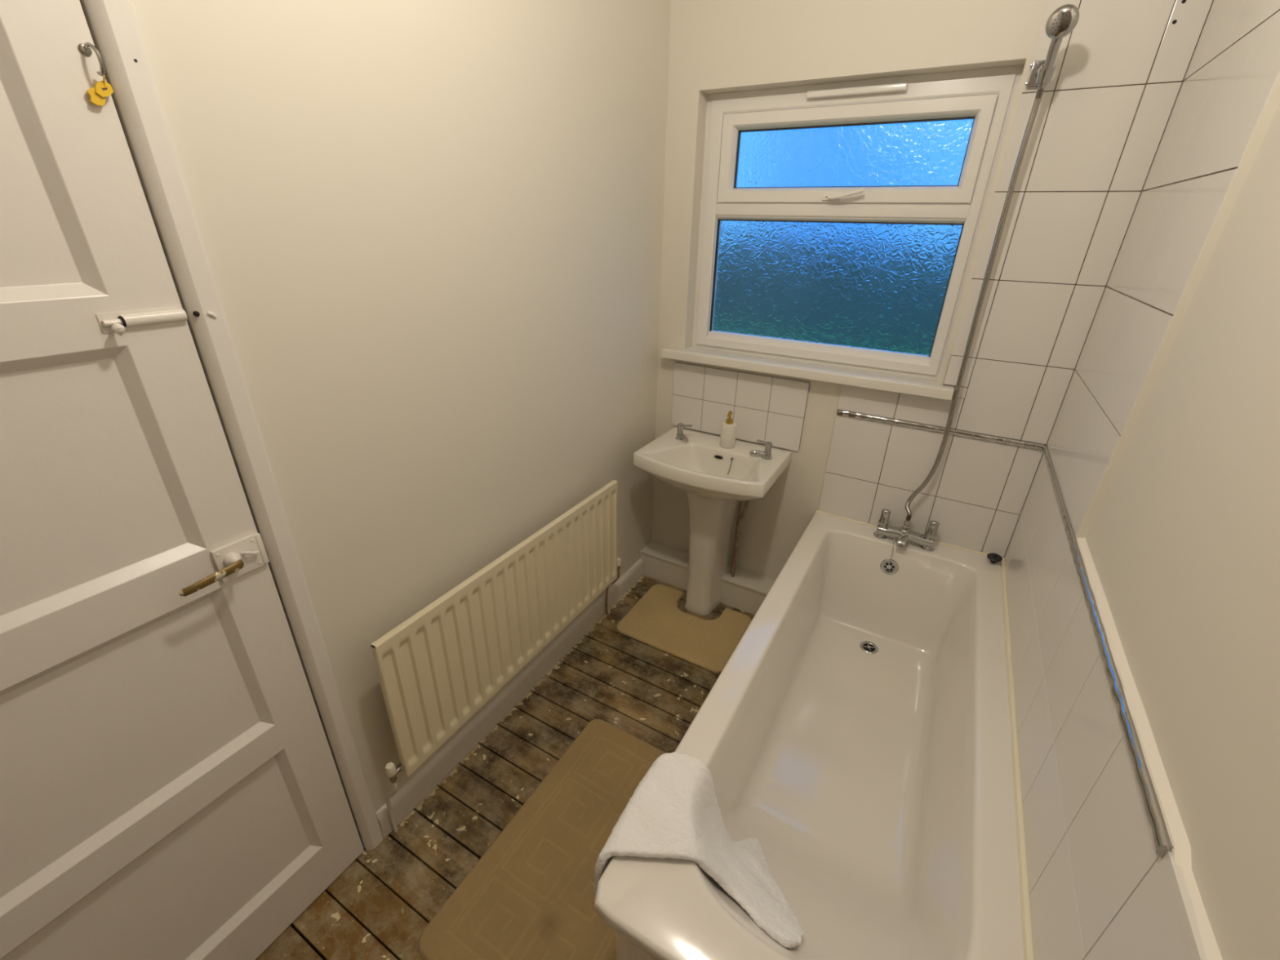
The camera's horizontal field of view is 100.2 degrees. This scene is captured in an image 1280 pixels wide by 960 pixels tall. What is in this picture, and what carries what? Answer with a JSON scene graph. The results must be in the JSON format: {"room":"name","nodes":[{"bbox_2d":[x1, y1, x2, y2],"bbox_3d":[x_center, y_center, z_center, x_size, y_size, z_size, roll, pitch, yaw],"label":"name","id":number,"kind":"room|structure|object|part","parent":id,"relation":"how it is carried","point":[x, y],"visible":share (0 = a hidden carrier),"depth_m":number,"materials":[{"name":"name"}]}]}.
{"room":"bathroom","nodes":[
{"label":"bathroom","id":0,"kind":"room"},
{"bbox_2d":[79,0,671,848],"bbox_3d":[-0.664,-0.325,1.300,0.170,2.910,3.300,15,29,26],"label":"wall","id":1,"kind":"structure","parent":0,"point":[431,231],"depth_m":1.33,"materials":[{"name":"beige paint"}]},
{"bbox_2d":[0,0,364,959],"bbox_3d":[-0.973,0.330,0.837,0.089,1.984,0.760,15,29,26],"label":"door","id":2,"kind":"structure","parent":1,"relation":"in","point":[171,788],"depth_m":0.93,"materials":[{"name":"white paint"}]},
{"bbox_3d":[-0.969,-0.333,0.527,0.018,0.340,0.583,15,29,26],"label":"panel","id":3,"kind":"part","parent":2,"relation":"part of","materials":[{"name":"white paint"}]},
{"bbox_2d":[86,75,113,106],"bbox_3d":[-0.766,-0.553,0.761,0.015,0.036,0.029,15,29,26],"label":"tag","id":4,"kind":"object","parent":2,"relation":"hanging from","point":[97,94],"visible":1,"depth_m":0.76,"materials":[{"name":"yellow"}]},
{"bbox_3d":[-0.978,0.062,0.717,0.018,0.387,0.583,15,29,26],"label":"panel","id":5,"kind":"part","parent":2,"relation":"part of","materials":[{"name":"white paint"}]},
{"bbox_3d":[-0.806,-0.242,0.839,0.028,0.020,0.046,15,29,26],"label":"bolt knob","id":6,"kind":"part","parent":2,"relation":"part of","materials":[{"name":"white paint"}]},
{"bbox_3d":[-0.988,0.492,0.923,0.018,0.389,0.583,15,29,26],"label":"panel","id":7,"kind":"part","parent":2,"relation":"part of","materials":[{"name":"white paint"}]},
{"bbox_3d":[-0.998,0.912,1.124,0.018,0.386,0.583,15,29,26],"label":"panel","id":8,"kind":"part","parent":2,"relation":"part of","materials":[{"name":"white paint"}]},
{"bbox_3d":[-0.804,0.184,1.009,0.027,0.025,0.107,11,27,18],"label":"lever handle","id":9,"kind":"part","parent":2,"relation":"part of","materials":[{"name":"gold metal"}]},
{"bbox_2d":[83,0,383,850],"bbox_3d":[-1.018,0.298,0.852,0.142,2.040,0.872,15,29,26],"label":"trim","id":10,"kind":"structure","parent":1,"relation":"attached to","point":[113,23],"depth_m":0.95,"materials":[{"name":"white paint"}]},
{"bbox_2d":[370,480,621,832],"bbox_3d":[-0.418,0.525,1.912,0.102,0.739,1.194,15,29,26],"label":"radiator","id":11,"kind":"object","parent":1,"relation":"attached to","point":[442,664],"visible":1,"depth_m":1.67,"materials":[{"name":"beige metal"}]},
{"bbox_2d":[376,558,643,838],"bbox_3d":[-0.381,0.742,2.200,0.019,0.101,1.562,15,29,26],"label":"baseboard","id":12,"kind":"structure","parent":1,"relation":"attached to","point":[406,799],"depth_m":1.95,"materials":[{"name":"white paint"}]},
{"bbox_2d":[255,575,755,959],"bbox_3d":[-0.043,1.229,1.385,1.653,0.061,3.120,15,29,26],"label":"floor","id":13,"kind":"structure","parent":0,"point":[380,907],"depth_m":1.76,"materials":[{"name":"brown wood"}]},
{"bbox_2d":[417,719,666,959],"bbox_3d":[-0.165,1.093,1.580,0.495,0.012,0.827,15,29,26],"label":"bath mat","id":14,"kind":"object","parent":13,"relation":"on","point":[531,895],"visible":0.62,"depth_m":1.52,"materials":[{"name":"beige fabric"}]},
{"bbox_2d":[616,584,751,671],"bbox_3d":[0.209,0.666,2.490,0.532,0.011,0.410,15,29,26],"label":"mat","id":15,"kind":"object","parent":13,"relation":"on","point":[655,620],"visible":0.99,"depth_m":2.44,"materials":[{"name":"beige fabric"}]},
{"bbox_2d":[633,422,791,615],"bbox_3d":[0.289,0.229,2.391,0.564,0.888,0.429,15,29,26],"label":"basin","id":16,"kind":"object","parent":13,"relation":"on","point":[714,477],"visible":0.99,"depth_m":2.31,"materials":[{"name":"white ceramic"}]},
{"bbox_2d":[675,422,692,441],"bbox_3d":[0.189,-0.207,2.350,0.080,0.071,0.071,15,29,26],"label":"tap","id":17,"kind":"object","parent":16,"relation":"on","point":[679,437],"depth_m":2.36,"materials":[{"name":"silver metal"}]},
{"bbox_2d":[720,411,737,448],"bbox_3d":[0.378,-0.217,2.281,0.065,0.156,0.065,-10,28,-22],"label":"soap dispenser","id":18,"kind":"object","parent":16,"relation":"on","point":[728,428],"visible":1,"depth_m":2.26,"materials":[{"name":"white ceramic"}]},
{"bbox_2d":[749,439,772,460],"bbox_3d":[0.499,-0.126,2.196,0.090,0.071,0.051,15,29,26],"label":"tap","id":19,"kind":"object","parent":16,"relation":"on","point":[766,455],"depth_m":2.19,"materials":[{"name":"silver metal"}]},
{"bbox_2d":[594,508,1024,959],"bbox_3d":[0.629,0.735,1.592,0.700,0.681,1.721,15,29,26],"label":"bathtub","id":20,"kind":"object","parent":13,"relation":"on","point":[858,727],"visible":0.94,"depth_m":1.51,"materials":[{"name":"white ceramic"}]},
{"bbox_3d":[0.635,0.801,1.626,0.686,0.533,1.704,15,29,26],"label":"bath panel","id":21,"kind":"part","parent":20,"relation":"part of","materials":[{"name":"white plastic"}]},
{"bbox_2d":[594,751,804,948],"bbox_3d":[0.109,0.842,1.145,0.406,0.350,0.336,0,26,-2],"label":"hand towel","id":22,"kind":"object","parent":20,"relation":"on","point":[673,811],"visible":0.96,"depth_m":1.09,"materials":[{"name":"white fabric"}]},
{"bbox_2d":[862,643,875,651],"bbox_3d":[0.916,0.669,2.141,0.045,0.001,0.045,15,29,26],"label":"grille","id":23,"kind":"object","parent":20,"relation":"attached to","point":[866,646],"depth_m":2.14,"materials":[{"name":"silver metal"}]},
{"bbox_2d":[873,508,939,564],"bbox_3d":[1.027,0.238,2.087,0.223,0.195,0.105,15,29,26],"label":"mixer tap","id":24,"kind":"object","parent":20,"relation":"on","point":[892,545],"depth_m":2.08,"materials":[{"name":"silver metal"}]},
{"bbox_2d":[986,552,1002,563],"bbox_3d":[1.313,0.291,1.984,0.049,0.034,0.049,15,29,26],"label":"plug","id":25,"kind":"object","parent":20,"relation":"on","point":[993,557],"visible":1,"depth_m":1.98,"materials":[{"name":"black rubber"}]},
{"bbox_2d":[651,0,1213,579],"bbox_3d":[0.897,-0.681,2.050,1.703,2.850,0.300,15,29,26],"label":"wall","id":26,"kind":"structure","parent":0,"point":[1104,111],"depth_m":1.79,"materials":[{"name":"white tile"}]},
{"bbox_2d":[640,540,775,614],"bbox_3d":[0.394,0.509,2.666,0.840,0.151,0.121,15,29,26],"label":"trim","id":27,"kind":"structure","parent":26,"relation":"attached to","point":[746,591],"depth_m":2.67,"materials":[{"name":"beige paint"}]},
{"bbox_2d":[661,346,954,400],"bbox_3d":[0.624,-0.451,2.160,1.140,0.036,0.150,15,29,26],"label":"windowsill","id":28,"kind":"structure","parent":26,"relation":"attached to","point":[858,377],"depth_m":2.08,"materials":[{"name":"white"}]},
{"bbox_2d":[692,65,1024,379],"bbox_3d":[0.682,-0.910,1.998,1.010,0.943,0.120,15,29,26],"label":"window","id":29,"kind":"structure","parent":26,"relation":"in","point":[841,223],"depth_m":1.96,"materials":[{"name":"white plastic"}]},
{"bbox_3d":[0.682,-1.011,1.914,0.062,0.019,0.023,15,29,26],"label":"handle","id":30,"kind":"part","parent":29,"relation":"part of","materials":[{"name":"white plastic"}]},
{"bbox_3d":[0.702,-0.759,2.091,0.890,0.460,0.004,15,29,26],"label":"glass pane","id":31,"kind":"part","parent":29,"relation":"part of","materials":[{"name":"blue glass"}]},
{"bbox_3d":[0.718,-1.001,1.872,0.124,0.035,0.011,19,31,33],"label":"handle lever","id":32,"kind":"part","parent":29,"relation":"part of","materials":[{"name":"white plastic"}]},
{"bbox_3d":[0.716,-1.147,1.901,0.790,0.200,0.004,15,29,26],"label":"glass pane","id":33,"kind":"part","parent":29,"relation":"part of","materials":[{"name":"blue glass"}]},
{"bbox_2d":[806,82,907,99],"bbox_3d":[0.715,-1.289,1.776,0.317,0.020,0.025,15,29,26],"label":"vent","id":34,"kind":"object","parent":29,"relation":"attached to","point":[862,91],"depth_m":1.77,"materials":[{"name":"white plastic"}]},
{"bbox_3d":[0.707,-1.143,1.891,0.883,0.292,0.064,15,29,26],"label":"opening sash","id":35,"kind":"part","parent":29,"relation":"part of","materials":[{"name":"white plastic"}]},
{"bbox_2d":[837,409,1044,450],"bbox_3d":[1.078,-0.188,1.970,0.678,0.023,0.014,15,29,26],"label":"border strip","id":36,"kind":"object","parent":26,"relation":"attached to","point":[977,436],"visible":0.97,"depth_m":1.95,"materials":[{"name":"grey metal"}]},
{"bbox_2d":[1025,59,1056,88],"bbox_3d":[1.096,-1.115,1.462,0.053,0.071,0.112,13,28,22],"label":"bracket","id":37,"kind":"object","parent":26,"relation":"attached to","point":[1038,74],"visible":0.77,"depth_m":1.47,"materials":[{"name":"silver metal"}]},
{"bbox_2d":[905,4,1079,520],"bbox_3d":[1.059,-0.505,1.694,0.080,1.527,0.144,7,26,12],"label":"shower hose","id":38,"kind":"object","parent":37,"relation":"hanging from","point":[1063,20],"visible":1,"depth_m":1.57,"materials":[{"name":"silver metal"}]},
{"bbox_3d":[1.081,-1.107,1.406,0.026,0.121,0.080,15,29,26],"label":"handle","id":39,"kind":"part","parent":38,"relation":"part of","materials":[{"name":"silver metal"}]},
{"bbox_3d":[1.102,-1.104,1.459,0.038,0.054,0.102,13,28,24],"label":"holder arm","id":40,"kind":"part","parent":37,"relation":"part of","materials":[{"name":"silver metal"}]},
{"bbox_2d":[1004,0,1279,959],"bbox_3d":[0.726,0.094,0.425,0.200,2.850,3.008,15,29,26],"label":"wall","id":41,"kind":"structure","parent":0,"point":[1183,538],"depth_m":0.87,"materials":[{"name":"white tile"}]},
{"bbox_2d":[815,510,1033,959],"bbox_3d":[0.642,0.532,1.493,0.707,0.022,1.728,15,29,26],"label":"trim","id":42,"kind":"structure","parent":41,"relation":"attached to","point":[1024,886],"depth_m":1.19,"materials":[{"name":"beige plastic"}]},
{"bbox_2d":[1042,444,1173,857],"bbox_3d":[0.998,0.166,1.228,0.014,0.023,1.507,15,29,26],"label":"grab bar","id":43,"kind":"object","parent":41,"relation":"attached to","point":[1162,842],"visible":1,"depth_m":0.83,"materials":[{"name":"grey metal"}]},
{"bbox_2d":[1076,72,1279,959],"bbox_3d":[0.658,-0.378,0.252,0.017,1.815,1.582,15,29,26],"label":"trim","id":44,"kind":"structure","parent":41,"relation":"attached to","point":[1181,851],"depth_m":0.92,"materials":[{"name":"beige paint"}]}
]}

